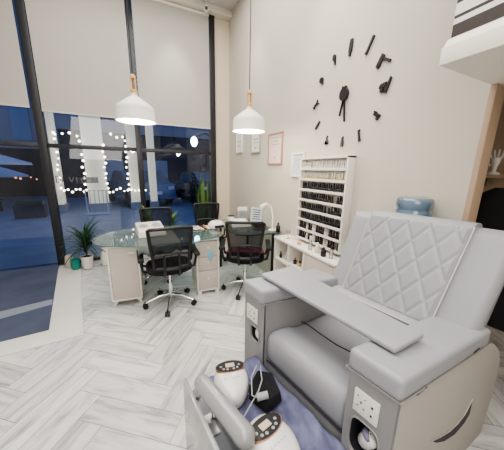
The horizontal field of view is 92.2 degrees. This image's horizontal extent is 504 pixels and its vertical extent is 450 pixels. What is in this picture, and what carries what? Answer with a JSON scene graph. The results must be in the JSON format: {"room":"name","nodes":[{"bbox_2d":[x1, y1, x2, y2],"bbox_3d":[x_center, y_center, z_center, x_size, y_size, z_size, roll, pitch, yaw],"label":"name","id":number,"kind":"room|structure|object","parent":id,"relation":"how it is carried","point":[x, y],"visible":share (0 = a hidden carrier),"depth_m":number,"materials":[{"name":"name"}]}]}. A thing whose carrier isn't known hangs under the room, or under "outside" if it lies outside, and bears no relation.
{"room":"salon","nodes":[
{"label":"salon","id":0,"kind":"room"},
{"bbox_2d":[80,254,92,268],"bbox_3d":[-2.474,0.553,3.647,0.170,0.190,0.170,-5,14,-26],"label":"pot","id":1,"kind":"object","parent":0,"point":[87,259],"depth_m":3.60,"materials":[{"name":"white ceramic"}]},
{"bbox_2d":[0,195,199,268],"bbox_3d":[-18.711,-4.762,26.422,70.000,0.080,55.395,-5,14,-26],"label":"ground","id":2,"kind":"structure","parent":0,"point":[23,242],"depth_m":6.34,"materials":[{"name":"grey asphalt"}]},
{"bbox_2d":[0,167,28,200],"bbox_3d":[-11.012,-1.780,10.288,2.310,1.540,2.310,0,13,-4],"label":"parasol","id":3,"kind":"object","parent":2,"relation":"on","point":[4,172],"visible":0.95,"depth_m":10.18,"materials":[{"name":"blue fabric"}]},
{"bbox_2d":[0,155,32,164],"bbox_3d":[-9.459,-1.571,8.373,2.864,2.040,2.864,0,13,-4],"label":"parasol","id":4,"kind":"object","parent":2,"relation":"on","point":[4,160],"visible":1,"depth_m":8.34,"materials":[{"name":"blue fabric"}]},
{"bbox_2d":[13,200,48,218],"bbox_3d":[-6.579,-0.465,7.222,0.700,0.500,0.300,-5,14,-26],"label":"planter box","id":5,"kind":"object","parent":2,"relation":"on","point":[22,209],"visible":1,"depth_m":7.11,"materials":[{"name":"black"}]},
{"bbox_2d":[0,0,66,196],"bbox_3d":[-14.732,-6.609,9.827,11.100,11.020,1.140,-5,14,-26],"label":"cafe front","id":6,"kind":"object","parent":2,"relation":"on","point":[17,124],"visible":0.25,"depth_m":11.76,"materials":[{"name":"black"}]},
{"bbox_2d":[44,112,69,212],"bbox_3d":[-6.495,-3.880,7.543,0.400,7.020,0.600,-5,14,-26],"label":"column","id":7,"kind":"structure","parent":2,"relation":"on","point":[49,117],"depth_m":7.87,"materials":[{"name":"beige"}]},
{"bbox_2d":[52,131,61,188],"bbox_3d":[-6.199,-2.039,7.729,0.113,1.790,0.088,0,13,-4],"label":"string lights","id":8,"kind":"object","parent":7,"relation":"attached to","point":[53,132],"visible":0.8,"depth_m":7.71,"materials":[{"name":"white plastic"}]},
{"bbox_2d":[78,115,110,210],"bbox_3d":[-5.440,-3.974,8.051,0.650,7.020,0.600,-5,14,-26],"label":"column","id":9,"kind":"structure","parent":2,"relation":"on","point":[90,126],"depth_m":8.25,"materials":[{"name":"beige paint"}]},
{"bbox_2d":[78,140,86,189],"bbox_3d":[-5.603,-1.953,8.047,0.128,1.656,0.080,-5,14,-26],"label":"string lights","id":10,"kind":"object","parent":9,"relation":"attached to","point":[81,154],"visible":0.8,"depth_m":8.02,"materials":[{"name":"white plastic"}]},
{"bbox_2d":[101,144,108,188],"bbox_3d":[-5.036,-1.992,8.323,0.125,1.519,0.080,-5,14,-26],"label":"string lights","id":11,"kind":"object","parent":9,"relation":"attached to","point":[105,162],"visible":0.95,"depth_m":8.29,"materials":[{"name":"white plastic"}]},
{"bbox_2d":[84,190,109,215],"bbox_3d":[-5.015,-0.729,7.856,0.680,0.793,0.202,-5,14,-26],"label":"metal barrier","id":12,"kind":"object","parent":2,"relation":"on","point":[84,190],"visible":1,"depth_m":7.88,"materials":[{"name":"grey metal"}]},
{"bbox_2d":[123,0,140,209],"bbox_3d":[-4.353,-4.072,8.574,0.430,7.020,0.600,-5,14,-26],"label":"column","id":13,"kind":"structure","parent":2,"relation":"on","point":[129,128],"depth_m":8.77,"materials":[{"name":"beige"}]},
{"bbox_2d":[108,140,145,192],"bbox_3d":[-4.466,-2.056,8.578,1.234,1.829,0.107,-5,14,-26],"label":"string lights","id":14,"kind":"object","parent":13,"relation":"attached to","point":[124,140],"depth_m":8.61,"materials":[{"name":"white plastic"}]},
{"bbox_2d":[55,0,209,197],"bbox_3d":[-0.723,-8.059,15.151,18.900,12.020,1.140,-5,14,-26],"label":"facade","id":15,"kind":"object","parent":2,"relation":"on","point":[172,165],"visible":0.15,"depth_m":12.62,"materials":[{"name":"blue"}]},
{"bbox_2d":[107,171,175,206],"bbox_3d":[-5.100,-1.725,10.860,1.740,1.394,3.920,-11,17,-42],"label":"parked car","id":16,"kind":"object","parent":2,"relation":"on","point":[166,191],"visible":0.67,"depth_m":9.88,"materials":[{"name":"blue paint"}]},
{"bbox_2d":[145,125,158,206],"bbox_3d":[-3.801,-4.122,8.839,0.320,7.020,0.600,-5,14,-26],"label":"column","id":17,"kind":"structure","parent":2,"relation":"on","point":[153,202],"depth_m":9.07,"materials":[{"name":"beige"}]},
{"bbox_2d":[174,172,209,203],"bbox_3d":[-2.454,-1.914,11.915,1.740,1.394,3.920,-7,15,-31],"label":"parked car","id":18,"kind":"object","parent":2,"relation":"on","point":[186,186],"visible":0.44,"depth_m":10.77,"materials":[{"name":"grey paint"}]},
{"bbox_2d":[191,133,208,146],"bbox_3d":[-1.599,-1.638,7.960,0.728,2.650,0.195,-5,14,-26],"label":"street lamp","id":19,"kind":"object","parent":2,"relation":"on","point":[193,139],"visible":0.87,"depth_m":7.58,"materials":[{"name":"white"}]},
{"bbox_2d":[201,0,237,9],"bbox_3d":[-0.346,-2.727,0.325,6.700,0.100,7.200,-5,14,-26],"label":"ceiling","id":20,"kind":"structure","parent":0,"point":[228,4],"depth_m":3.79,"materials":[{"name":"grey paint"}]},
{"bbox_2d":[115,0,155,124],"bbox_3d":[-1.038,-1.978,1.984,0.340,2.120,0.340,-5,14,-26],"label":"pendant lamp","id":21,"kind":"object","parent":20,"relation":"hanging from","point":[132,109],"visible":1,"depth_m":2.10,"materials":[{"name":"white metal"}]},
{"bbox_2d":[204,0,208,12],"bbox_3d":[-0.699,-3.355,3.711,0.072,0.187,0.150,-1,13,-10],"label":"security camera","id":22,"kind":"object","parent":20,"relation":"attached to","point":[206,9],"visible":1,"depth_m":3.68,"materials":[{"name":"white plastic"}]},
{"bbox_2d":[232,0,264,133],"bbox_3d":[-0.012,-2.009,2.264,0.340,2.145,0.340,-5,14,-26],"label":"pendant lamp","id":23,"kind":"object","parent":20,"relation":"hanging from","point":[248,121],"visible":1,"depth_m":2.37,"materials":[{"name":"white metal"}]},
{"bbox_2d":[214,17,228,244],"bbox_3d":[-0.575,-1.566,4.522,0.270,4.030,0.140,-5,14,-26],"label":"wall pillar","id":24,"kind":"structure","parent":0,"point":[221,27],"depth_m":4.36,"materials":[{"name":"beige paint"}]},
{"bbox_2d":[0,245,503,449],"bbox_3d":[-0.425,1.297,1.240,6.700,0.106,7.205,-5,14,-26],"label":"floor","id":25,"kind":"structure","parent":0,"point":[117,385],"depth_m":1.91,"materials":[{"name":"white wood"}]},
{"bbox_2d":[0,299,51,318],"bbox_3d":[-3.247,1.000,2.062,2.431,0.003,0.206,-7,15,-32],"label":"trim","id":26,"kind":"structure","parent":25,"relation":"on","point":[6,313],"depth_m":2.59,"materials":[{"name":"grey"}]},
{"bbox_2d":[14,0,65,265],"bbox_3d":[-2.917,-1.321,3.357,0.095,3.980,0.120,-5,14,-26],"label":"window","id":27,"kind":"structure","parent":25,"relation":"on","point":[39,118],"depth_m":3.32,"materials":[{"name":"grey metal"}]},
{"bbox_2d":[0,0,29,107],"bbox_3d":[-3.881,-2.275,2.544,2.155,1.678,0.044,-5,14,-26],"label":"roller blind","id":28,"kind":"object","parent":27,"relation":"attached to","point":[13,90],"visible":1,"depth_m":3.04,"materials":[{"name":"grey fabric"}]},
{"bbox_2d":[24,0,130,118],"bbox_3d":[-2.305,-2.402,3.306,1.105,1.708,0.044,-5,14,-26],"label":"roller blind","id":29,"kind":"object","parent":27,"relation":"attached to","point":[80,51],"visible":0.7,"depth_m":3.31,"materials":[{"name":"grey fabric"}]},
{"bbox_2d":[0,254,147,356],"bbox_3d":[-2.317,0.844,2.833,1.914,0.012,4.992,6,14,20],"label":"trim","id":30,"kind":"structure","parent":25,"relation":"on","point":[66,322],"depth_m":2.43,"materials":[{"name":"white stone"}]},
{"bbox_2d":[65,254,72,268],"bbox_3d":[-2.737,0.544,3.638,0.120,0.200,0.118,-5,14,-26],"label":"vase","id":31,"kind":"object","parent":30,"relation":"on","point":[68,264],"visible":0.69,"depth_m":3.59,"materials":[{"name":"beige ceramic"}]},
{"bbox_2d":[71,258,80,269],"bbox_3d":[-2.617,0.578,3.603,0.130,0.155,0.128,-5,14,-26],"label":"pot","id":32,"kind":"object","parent":30,"relation":"on","point":[75,262],"visible":0.98,"depth_m":3.57,"materials":[{"name":"teal ceramic"}]},
{"bbox_2d":[80,254,143,261],"bbox_3d":[-1.859,0.484,4.323,2.350,0.048,0.070,-5,14,-26],"label":"window","id":33,"kind":"structure","parent":30,"relation":"on","point":[94,257],"depth_m":3.96,"materials":[{"name":"grey"}]},
{"bbox_3d":[-2.369,-1.386,3.623,1.130,3.890,0.006,-5,14,-26],"label":"window","id":34,"kind":"structure","parent":33,"relation":"attached to","visible":0},
{"bbox_2d":[55,176,95,182],"bbox_3d":[-2.629,-0.686,3.657,0.530,0.109,0.014,-5,14,-26],"label":"sign","id":35,"kind":"object","parent":34,"relation":"attached to","point":[55,176],"depth_m":3.62,"materials":[{"name":"grey"}]},
{"bbox_2d":[195,177,212,202],"bbox_3d":[-0.856,-0.179,4.345,0.307,1.369,0.259,12,16,39],"label":"snake plant","id":36,"kind":"object","parent":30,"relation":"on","point":[201,192],"visible":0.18,"depth_m":4.21,"materials":[{"name":"green plant"}]},
{"bbox_2d":[49,217,108,268],"bbox_3d":[-2.415,0.304,3.494,0.836,0.745,0.616,-5,14,-26],"label":"dracaena","id":37,"kind":"object","parent":25,"relation":"on","point":[87,259],"visible":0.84,"depth_m":3.58,"materials":[{"name":"green plant"}]},
{"bbox_2d":[100,247,107,265],"bbox_3d":[-2.284,0.487,3.772,0.140,0.270,0.138,-5,14,-26],"label":"vase","id":38,"kind":"object","parent":25,"relation":"on","point":[103,259],"visible":0.62,"depth_m":3.72,"materials":[{"name":"white ceramic"}]},
{"bbox_2d":[105,247,144,306],"bbox_3d":[-1.439,0.515,2.805,0.305,0.700,0.432,-4,14,-20],"label":"base cabinet","id":39,"kind":"object","parent":25,"relation":"on","point":[126,278],"visible":0.75,"depth_m":2.62,"materials":[{"name":"white paint"}]},
{"bbox_2d":[92,226,222,246],"bbox_3d":[-1.077,0.128,2.886,1.400,0.032,0.940,-5,14,-26],"label":"glass tabletop","id":40,"kind":"object","parent":39,"relation":"on","point":[124,238],"visible":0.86,"depth_m":2.77,"materials":[{"name":"clear glass"}]},
{"bbox_2d":[136,235,149,256],"bbox_3d":[-1.068,0.197,2.741,0.421,0.121,0.629,-5,14,-26],"label":"table cloth","id":41,"kind":"object","parent":40,"relation":"on","point":[142,247],"visible":0.11,"depth_m":2.43,"materials":[{"name":"grey fabric"}]},
{"bbox_2d":[135,221,163,238],"bbox_3d":[-1.184,0.048,2.828,0.302,0.126,0.270,-7,15,-32],"label":"collector","id":42,"kind":"object","parent":41,"relation":"on","point":[140,228],"visible":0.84,"depth_m":2.79,"materials":[{"name":"white"}]},
{"bbox_2d":[193,225,211,229],"bbox_3d":[-0.656,0.031,3.175,0.353,0.047,0.166,-7,15,-31],"label":"display","id":43,"kind":"object","parent":40,"relation":"on","point":[205,227],"visible":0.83,"depth_m":3.15,"materials":[{"name":"white paper"}]},
{"bbox_2d":[208,220,224,228],"bbox_3d":[-0.484,-0.020,3.294,0.236,0.097,0.206,-8,15,-34],"label":"dryer","id":44,"kind":"object","parent":40,"relation":"on","point":[215,224],"visible":0.98,"depth_m":3.22,"materials":[{"name":"white plastic"}]},
{"bbox_2d":[124,0,145,254],"bbox_3d":[-1.824,-1.420,3.884,0.080,3.980,0.120,-5,14,-26],"label":"window","id":45,"kind":"structure","parent":25,"relation":"on","point":[137,127],"depth_m":3.81,"materials":[{"name":"grey metal"}]},
{"bbox_2d":[0,141,209,154],"bbox_3d":[-2.852,-1.127,3.442,4.635,0.055,0.070,-5,14,-26],"label":"window","id":46,"kind":"structure","parent":45,"relation":"attached to","point":[2,143],"depth_m":3.67,"materials":[{"name":"grey metal"}]},
{"bbox_2d":[139,207,181,284],"bbox_3d":[-1.284,0.263,3.343,0.620,0.957,0.598,-4,14,-23],"label":"office chair","id":47,"kind":"object","parent":25,"relation":"on","point":[148,214],"visible":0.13,"depth_m":3.50,"materials":[{"name":"black fabric"}]},
{"bbox_2d":[137,225,199,316],"bbox_3d":[-0.909,0.425,2.662,0.620,0.957,0.598,-5,14,-26],"label":"office chair","id":48,"kind":"object","parent":25,"relation":"on","point":[171,249],"visible":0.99,"depth_m":2.41,"materials":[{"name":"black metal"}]},
{"bbox_2d":[171,211,180,225],"bbox_3d":[-1.284,0.153,4.106,0.266,0.810,0.405,7,14,23],"label":"potted houseplant","id":49,"kind":"object","parent":25,"relation":"on","point":[174,215],"visible":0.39,"depth_m":4.09,"materials":[{"name":"green plant"}]},
{"bbox_2d":[191,238,219,294],"bbox_3d":[-0.604,0.464,3.100,0.272,0.700,0.432,-4,14,-22],"label":"base cabinet","id":50,"kind":"object","parent":25,"relation":"on","point":[205,275],"visible":0.77,"depth_m":2.92,"materials":[{"name":"white paint"}]},
{"bbox_2d":[208,246,211,258],"bbox_3d":[-0.492,0.309,2.850,0.055,0.183,0.007,-9,16,-37],"label":"face mask","id":51,"kind":"object","parent":50,"relation":"hanging from","point":[210,252],"visible":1,"depth_m":2.85,"materials":[{"name":"teal"}]},
{"bbox_2d":[191,202,226,260],"bbox_3d":[-0.705,0.147,3.904,0.620,0.957,0.598,-2,13,-14],"label":"office chair","id":52,"kind":"object","parent":25,"relation":"on","point":[204,212],"visible":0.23,"depth_m":4.08,"materials":[{"name":"black fabric"}]},
{"bbox_2d":[183,378,239,449],"bbox_3d":[0.025,1.057,1.104,0.429,0.450,0.744,-7,15,-33],"label":"box","id":53,"kind":"object","parent":25,"relation":"on","point":[203,432],"visible":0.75,"depth_m":1.12,"materials":[{"name":"grey"}]},
{"bbox_2d":[194,374,255,449],"bbox_3d":[-0.128,0.838,1.069,0.096,0.185,0.402,-10,17,-41],"label":"roll","id":54,"kind":"object","parent":53,"relation":"attached to","point":[239,429],"visible":1,"depth_m":1.00,"materials":[{"name":"grey"}]},
{"bbox_2d":[210,356,345,449],"bbox_3d":[0.106,0.908,1.117,0.353,0.040,0.781,-8,16,-34],"label":"towel","id":55,"kind":"object","parent":53,"relation":"in","point":[308,431],"visible":0.41,"depth_m":1.14,"materials":[{"name":"fabric"}]},
{"bbox_2d":[214,360,248,408],"bbox_3d":[-0.106,0.808,1.265,0.186,0.093,0.263,-5,14,-26],"label":"controller","id":56,"kind":"object","parent":55,"relation":"on","point":[231,377],"visible":0.91,"depth_m":1.23,"materials":[{"name":"white plastic"}]},
{"bbox_2d":[244,365,268,416],"bbox_3d":[0.032,0.804,1.153,0.102,0.151,0.230,6,14,21],"label":"power adapter","id":57,"kind":"object","parent":55,"relation":"on","point":[260,396],"visible":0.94,"depth_m":1.14,"materials":[{"name":"grey plastic"}]},
{"bbox_2d":[249,371,281,412],"bbox_3d":[0.059,0.824,1.217,0.148,0.082,0.175,-5,14,-26],"label":"pouch","id":58,"kind":"object","parent":55,"relation":"on","point":[269,384],"visible":0.93,"depth_m":1.20,"materials":[{"name":"black fabric"}]},
{"bbox_2d":[249,412,300,449],"bbox_3d":[0.088,0.878,0.969,0.194,0.093,0.263,-5,14,-26],"label":"controller","id":59,"kind":"object","parent":55,"relation":"on","point":[272,433],"visible":0.89,"depth_m":0.97,"materials":[{"name":"white plastic"}]},
{"bbox_2d":[208,14,216,202],"bbox_3d":[-0.719,-1.518,4.410,0.095,3.980,0.130,-5,14,-26],"label":"window","id":60,"kind":"structure","parent":25,"relation":"on","point":[212,134],"depth_m":4.26,"materials":[{"name":"grey metal"}]},
{"bbox_2d":[219,221,271,299],"bbox_3d":[-0.084,0.363,3.006,0.620,0.957,0.598,1,13,-1],"label":"office chair","id":61,"kind":"object","parent":25,"relation":"on","point":[244,238],"visible":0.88,"depth_m":2.71,"materials":[{"name":"black fabric"}]},
{"bbox_2d":[219,219,280,270],"bbox_3d":[-0.129,0.367,3.494,0.610,0.732,1.030,-5,14,-26],"label":"glass side table","id":62,"kind":"object","parent":25,"relation":"on","point":[267,232],"visible":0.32,"depth_m":3.27,"materials":[{"name":"black metal"}]},
{"bbox_2d":[229,218,246,220],"bbox_3d":[-0.180,-0.034,3.437,0.285,0.074,0.256,-4,14,-20],"label":"collector","id":63,"kind":"object","parent":62,"relation":"on","point":[237,219],"visible":0.27,"depth_m":3.48,"materials":[{"name":"white"}]},
{"bbox_2d":[236,207,247,219],"bbox_3d":[-0.150,-0.182,3.794,0.180,0.205,0.060,-2,13,-14],"label":"holder","id":64,"kind":"object","parent":62,"relation":"on","point":[242,211],"visible":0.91,"depth_m":3.79,"materials":[{"name":"clear plastic"}]},
{"bbox_2d":[250,207,262,221],"bbox_3d":[0.057,-0.148,3.565,0.200,0.243,0.095,-2,13,-14],"label":"price card","id":65,"kind":"object","parent":62,"relation":"on","point":[256,213],"visible":0.85,"depth_m":3.54,"materials":[{"name":"grey paper"}]},
{"bbox_2d":[260,203,275,230],"bbox_3d":[0.191,-0.113,3.189,0.267,0.350,0.164,10,15,33],"label":"desk lamp","id":66,"kind":"object","parent":62,"relation":"on","point":[263,206],"visible":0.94,"depth_m":3.20,"materials":[{"name":"white plastic"}]},
{"bbox_2d":[276,222,279,231],"bbox_3d":[0.335,0.027,3.103,0.052,0.120,0.051,-5,14,-26],"label":"bottle","id":67,"kind":"object","parent":62,"relation":"on","point":[278,225],"visible":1,"depth_m":3.09,"materials":[{"name":"black glass"}]},
{"bbox_2d":[273,234,340,274],"bbox_3d":[0.560,0.586,2.571,0.256,0.740,0.980,-5,14,-26],"label":"console","id":68,"kind":"object","parent":25,"relation":"on","point":[309,259],"visible":0.25,"depth_m":2.57,"materials":[{"name":"white paint"}]},
{"bbox_2d":[275,255,286,265],"bbox_3d":[0.423,0.407,2.852,0.210,0.020,0.255,-5,14,-26],"label":"cubby shelf","id":69,"kind":"object","parent":68,"relation":"attached to","point":[282,259],"depth_m":2.84,"materials":[{"name":"white paint"}]},
{"bbox_2d":[288,260,301,270],"bbox_3d":[0.542,0.443,2.611,0.210,0.020,0.245,-5,14,-26],"label":"cubby shelf","id":70,"kind":"object","parent":68,"relation":"attached to","point":[290,263],"depth_m":2.63,"materials":[{"name":"white paint"}]},
{"bbox_2d":[308,236,312,249],"bbox_3d":[0.575,0.176,2.390,0.040,0.140,0.039,-5,14,-26],"label":"bottle","id":71,"kind":"object","parent":68,"relation":"on","point":[310,236],"visible":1,"depth_m":2.40,"materials":[{"name":"clear glass"}]},
{"bbox_2d":[315,242,319,252],"bbox_3d":[0.623,0.216,2.309,0.048,0.100,0.047,-5,14,-26],"label":"bottle","id":72,"kind":"object","parent":68,"relation":"on","point":[317,247],"visible":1,"depth_m":2.29,"materials":[{"name":"grey plastic"}]},
{"bbox_2d":[320,247,325,256],"bbox_3d":[0.653,0.245,2.217,0.052,0.085,0.051,-5,14,-26],"label":"bottle","id":73,"kind":"object","parent":68,"relation":"on","point":[323,251],"visible":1,"depth_m":2.20,"materials":[{"name":"black glass"}]},
{"bbox_2d":[328,245,333,258],"bbox_3d":[0.707,0.240,2.162,0.040,0.120,0.039,-5,14,-26],"label":"bottle","id":74,"kind":"object","parent":68,"relation":"on","point":[331,248],"visible":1,"depth_m":2.17,"materials":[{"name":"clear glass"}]},
{"bbox_2d":[242,210,503,449],"bbox_3d":[0.662,0.582,1.413,1.182,1.263,0.930,-5,14,-26],"label":"chair","id":75,"kind":"object","parent":25,"relation":"on","point":[442,279],"visible":0.96,"depth_m":1.19,"materials":[{"name":"grey leather"}]},
{"bbox_2d":[244,269,336,303],"bbox_3d":[0.260,0.382,1.562,0.618,0.123,0.193,-6,15,-28],"label":"armrest","id":76,"kind":"object","parent":75,"relation":"on","point":[259,290],"depth_m":1.44,"materials":[{"name":"grey leather"}]},
{"bbox_2d":[267,314,370,428],"bbox_3d":[0.467,0.737,1.349,0.610,0.198,0.534,-5,14,-26],"label":"seat cushion","id":77,"kind":"object","parent":75,"relation":"on","point":[311,352],"depth_m":1.27,"materials":[{"name":"grey leather"}]},
{"bbox_2d":[262,266,423,352],"bbox_3d":[0.379,0.379,1.245,0.242,0.024,0.809,-7,15,-32],"label":"board","id":78,"kind":"object","parent":75,"relation":"on","point":[382,329],"visible":1,"depth_m":1.12,"materials":[{"name":"grey leather"}]},
{"bbox_2d":[358,427,376,449],"bbox_3d":[0.458,0.866,0.956,0.087,0.143,0.061,13,17,42],"label":"handset","id":79,"kind":"object","parent":75,"relation":"on","point":[367,440],"visible":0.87,"depth_m":0.93,"materials":[{"name":"white plastic"}]},
{"bbox_2d":[332,285,418,325],"bbox_3d":[0.697,0.538,1.428,0.082,0.200,0.521,-8,16,-36],"label":"lumbar cushion","id":80,"kind":"object","parent":75,"relation":"on","point":[403,316],"depth_m":1.36,"materials":[{"name":"grey leather"}]},
{"bbox_2d":[349,316,490,400],"bbox_3d":[0.740,0.516,1.032,0.741,0.131,0.193,-6,15,-28],"label":"armrest","id":81,"kind":"object","parent":75,"relation":"on","point":[448,343],"depth_m":0.91,"materials":[{"name":"grey leather"}]},
{"bbox_3d":[1.528,0.895,1.735,0.320,0.545,0.320,-5,14,-26],"label":"stand","id":82,"kind":"object","parent":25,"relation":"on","visible":0},
{"bbox_2d":[476,188,503,331],"bbox_3d":[1.541,0.200,1.577,0.174,0.870,0.630,-5,14,-26],"label":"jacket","id":83,"kind":"object","parent":82,"relation":"on","point":[490,215],"visible":0.22,"depth_m":1.50,"materials":[{"name":"black fabric"}]},
{"bbox_3d":[1.011,0.633,1.705,0.200,1.050,0.280,-5,14,-26],"label":"water dispenser","id":84,"kind":"object","parent":25,"relation":"on","visible":0},
{"bbox_2d":[395,196,434,216],"bbox_3d":[1.024,-0.027,1.555,0.208,0.302,0.208,-5,14,-26],"label":"water bottle","id":85,"kind":"object","parent":84,"relation":"on","point":[431,202],"visible":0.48,"depth_m":1.55,"materials":[{"name":"clear plastic"}]},
{"bbox_2d":[229,0,490,272],"bbox_3d":[0.413,-1.182,2.959,0.090,4.050,3.900,-5,14,-26],"label":"wall","id":86,"kind":"structure","parent":0,"point":[424,141],"depth_m":1.97,"materials":[{"name":"beige paint"}]},
{"bbox_2d":[131,0,210,128],"bbox_3d":[-1.216,-2.486,3.833,1.120,1.738,0.044,-5,14,-26],"label":"roller blind","id":87,"kind":"object","parent":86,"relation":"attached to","point":[171,40],"visible":0.85,"depth_m":3.82,"materials":[{"name":"grey fabric"}]},
{"bbox_2d":[165,0,231,21],"bbox_3d":[-2.627,-3.275,2.995,5.000,0.100,0.260,-5,14,-26],"label":"trim","id":88,"kind":"structure","parent":86,"relation":"attached to","point":[218,12],"depth_m":3.81,"materials":[{"name":"beige paint"}]},
{"bbox_2d":[236,133,242,152],"bbox_3d":[-0.214,-1.400,4.091,0.022,0.350,0.240,-5,14,-26],"label":"picture frame","id":89,"kind":"object","parent":86,"relation":"attached to","point":[239,136],"visible":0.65,"depth_m":4.09,"materials":[{"name":"white plastic"}]},
{"bbox_2d":[237,133,240,151],"bbox_3d":[-0.210,-1.400,4.093,0.008,0.314,0.204,-5,14,-26],"label":"print","id":90,"kind":"object","parent":89,"relation":"attached to","point":[238,134],"depth_m":4.11,"materials":[{"name":"white paper"}]},
{"bbox_2d":[250,133,260,153],"bbox_3d":[0.053,-1.222,3.569,0.022,0.315,0.300,-5,14,-26],"label":"picture frame","id":91,"kind":"object","parent":86,"relation":"attached to","point":[255,147],"visible":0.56,"depth_m":3.57,"materials":[{"name":"grey"}]},
{"bbox_2d":[252,134,258,151],"bbox_3d":[0.057,-1.223,3.572,0.008,0.279,0.264,-5,14,-26],"label":"print","id":92,"kind":"object","parent":91,"relation":"attached to","point":[255,137],"depth_m":3.58,"materials":[{"name":"white paper"}]},
{"bbox_2d":[267,131,283,164],"bbox_3d":[0.295,-0.978,3.111,0.022,0.390,0.345,-5,14,-26],"label":"picture frame","id":93,"kind":"object","parent":86,"relation":"attached to","point":[275,140],"visible":1,"depth_m":3.10,"materials":[{"name":"pink"}]},
{"bbox_2d":[269,133,281,162],"bbox_3d":[0.300,-0.978,3.114,0.008,0.354,0.309,-5,14,-26],"label":"print","id":94,"kind":"object","parent":93,"relation":"attached to","point":[275,139],"depth_m":3.10,"materials":[{"name":"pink paper"}]},
{"bbox_2d":[290,152,305,176],"bbox_3d":[0.512,-0.671,2.718,0.022,0.265,0.240,-5,14,-26],"label":"picture frame","id":95,"kind":"object","parent":86,"relation":"attached to","point":[295,157],"visible":0.8,"depth_m":2.74,"materials":[{"name":"white plastic"}]},
{"bbox_2d":[292,154,302,175],"bbox_3d":[0.517,-0.672,2.720,0.008,0.229,0.204,-5,14,-26],"label":"print","id":96,"kind":"object","parent":95,"relation":"attached to","point":[295,157],"depth_m":2.74,"materials":[{"name":"grey paper"}]},
{"bbox_2d":[296,155,356,254],"bbox_3d":[0.679,-0.222,2.377,0.089,0.857,0.650,-5,14,-26],"label":"rack","id":97,"kind":"object","parent":86,"relation":"attached to","point":[349,170],"visible":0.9,"depth_m":2.26,"materials":[{"name":"white paint"}]},
{"bbox_2d":[296,235,337,253],"bbox_3d":[0.666,0.184,2.466,0.077,0.024,0.614,-5,14,-26],"label":"shelf","id":98,"kind":"object","parent":97,"relation":"attached to","point":[297,236],"depth_m":2.38,"materials":[{"name":"white paint"}]},
{"bbox_2d":[297,226,338,242],"bbox_3d":[0.668,0.082,2.443,0.077,0.024,0.614,-5,14,-26],"label":"shelf","id":99,"kind":"object","parent":97,"relation":"attached to","point":[298,228],"depth_m":2.39,"materials":[{"name":"white paint"}]},
{"bbox_2d":[297,217,339,231],"bbox_3d":[0.670,-0.020,2.420,0.077,0.024,0.614,-5,14,-26],"label":"shelf","id":100,"kind":"object","parent":97,"relation":"attached to","point":[298,218],"depth_m":2.37,"materials":[{"name":"white paint"}]},
{"bbox_2d":[298,207,340,219],"bbox_3d":[0.672,-0.122,2.397,0.077,0.024,0.614,-5,14,-26],"label":"shelf","id":101,"kind":"object","parent":97,"relation":"attached to","point":[300,209],"depth_m":2.37,"materials":[{"name":"white paint"}]},
{"bbox_2d":[299,198,341,207],"bbox_3d":[0.674,-0.225,2.373,0.077,0.024,0.614,-5,14,-26],"label":"shelf","id":102,"kind":"object","parent":97,"relation":"attached to","point":[334,204],"depth_m":2.34,"materials":[{"name":"white paint"}]},
{"bbox_2d":[299,188,343,195],"bbox_3d":[0.676,-0.327,2.350,0.077,0.024,0.614,-5,14,-26],"label":"shelf","id":103,"kind":"object","parent":97,"relation":"attached to","point":[321,192],"depth_m":2.34,"materials":[{"name":"white paint"}]},
{"bbox_2d":[300,178,344,182],"bbox_3d":[0.678,-0.429,2.327,0.077,0.024,0.614,-5,14,-26],"label":"shelf","id":104,"kind":"object","parent":97,"relation":"attached to","point":[302,180],"depth_m":2.32,"materials":[{"name":"white paint"}]},
{"bbox_2d":[300,168,345,170],"bbox_3d":[0.680,-0.531,2.304,0.077,0.024,0.614,-5,14,-26],"label":"shelf","id":105,"kind":"object","parent":97,"relation":"attached to","point":[301,169],"depth_m":2.29,"materials":[{"name":"white paint"}]},
{"bbox_2d":[313,35,391,146],"bbox_3d":[0.786,-1.099,2.055,0.030,0.832,0.830,-5,14,-26],"label":"wall clock","id":106,"kind":"object","parent":86,"relation":"attached to","point":[344,93],"visible":1,"depth_m":1.98,"materials":[{"name":"black plastic"}]},
{"bbox_2d":[462,83,503,222],"bbox_3d":[1.260,0.226,1.471,0.102,1.955,0.028,-5,14,-26],"label":"trim","id":107,"kind":"structure","parent":86,"relation":"attached to","point":[496,94],"depth_m":1.31,"materials":[{"name":"beige wood"}]},
{"bbox_2d":[439,25,503,84],"bbox_3d":[2.503,-0.462,0.062,2.175,0.068,3.300,-5,14,-26],"label":"ceiling","id":108,"kind":"structure","parent":0,"point":[480,57],"depth_m":0.98,"materials":[{"name":"beige paint"}]},
{"bbox_2d":[444,18,503,46],"bbox_3d":[1.584,-0.430,-0.393,0.105,0.037,3.300,-5,14,-26],"label":"trim","id":109,"kind":"structure","parent":108,"relation":"on","point":[499,22],"depth_m":0.94,"materials":[{"name":"beige paint"}]},
{"bbox_2d":[451,0,503,38],"bbox_3d":[1.606,-0.934,-0.504,0.060,0.995,3.295,-5,14,-26],"label":"panel","id":110,"kind":"object","parent":109,"relation":"on","point":[470,15],"visible":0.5,"depth_m":0.96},
{"bbox_2d":[482,100,503,192],"bbox_3d":[1.892,-0.913,1.901,1.610,4.050,0.080,-5,14,-26],"label":"wall","id":111,"kind":"structure","parent":0,"point":[498,144],"depth_m":2.00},
{"bbox_2d":[484,175,503,185],"bbox_3d":[1.802,-0.341,1.848,0.650,0.084,0.168,-5,14,-26],"label":"wall shelf","id":112,"kind":"object","parent":111,"relation":"attached to","point":[487,176],"visible":0.22,"depth_m":1.72,"materials":[{"name":"brown wood"}]},
{"bbox_2d":[487,149,503,174],"bbox_3d":[1.784,-0.465,1.791,0.098,0.181,0.080,8,15,29],"label":"ornament","id":113,"kind":"object","parent":112,"relation":"on","point":[495,162],"visible":0.82,"depth_m":1.78,"materials":[{"name":"white"}]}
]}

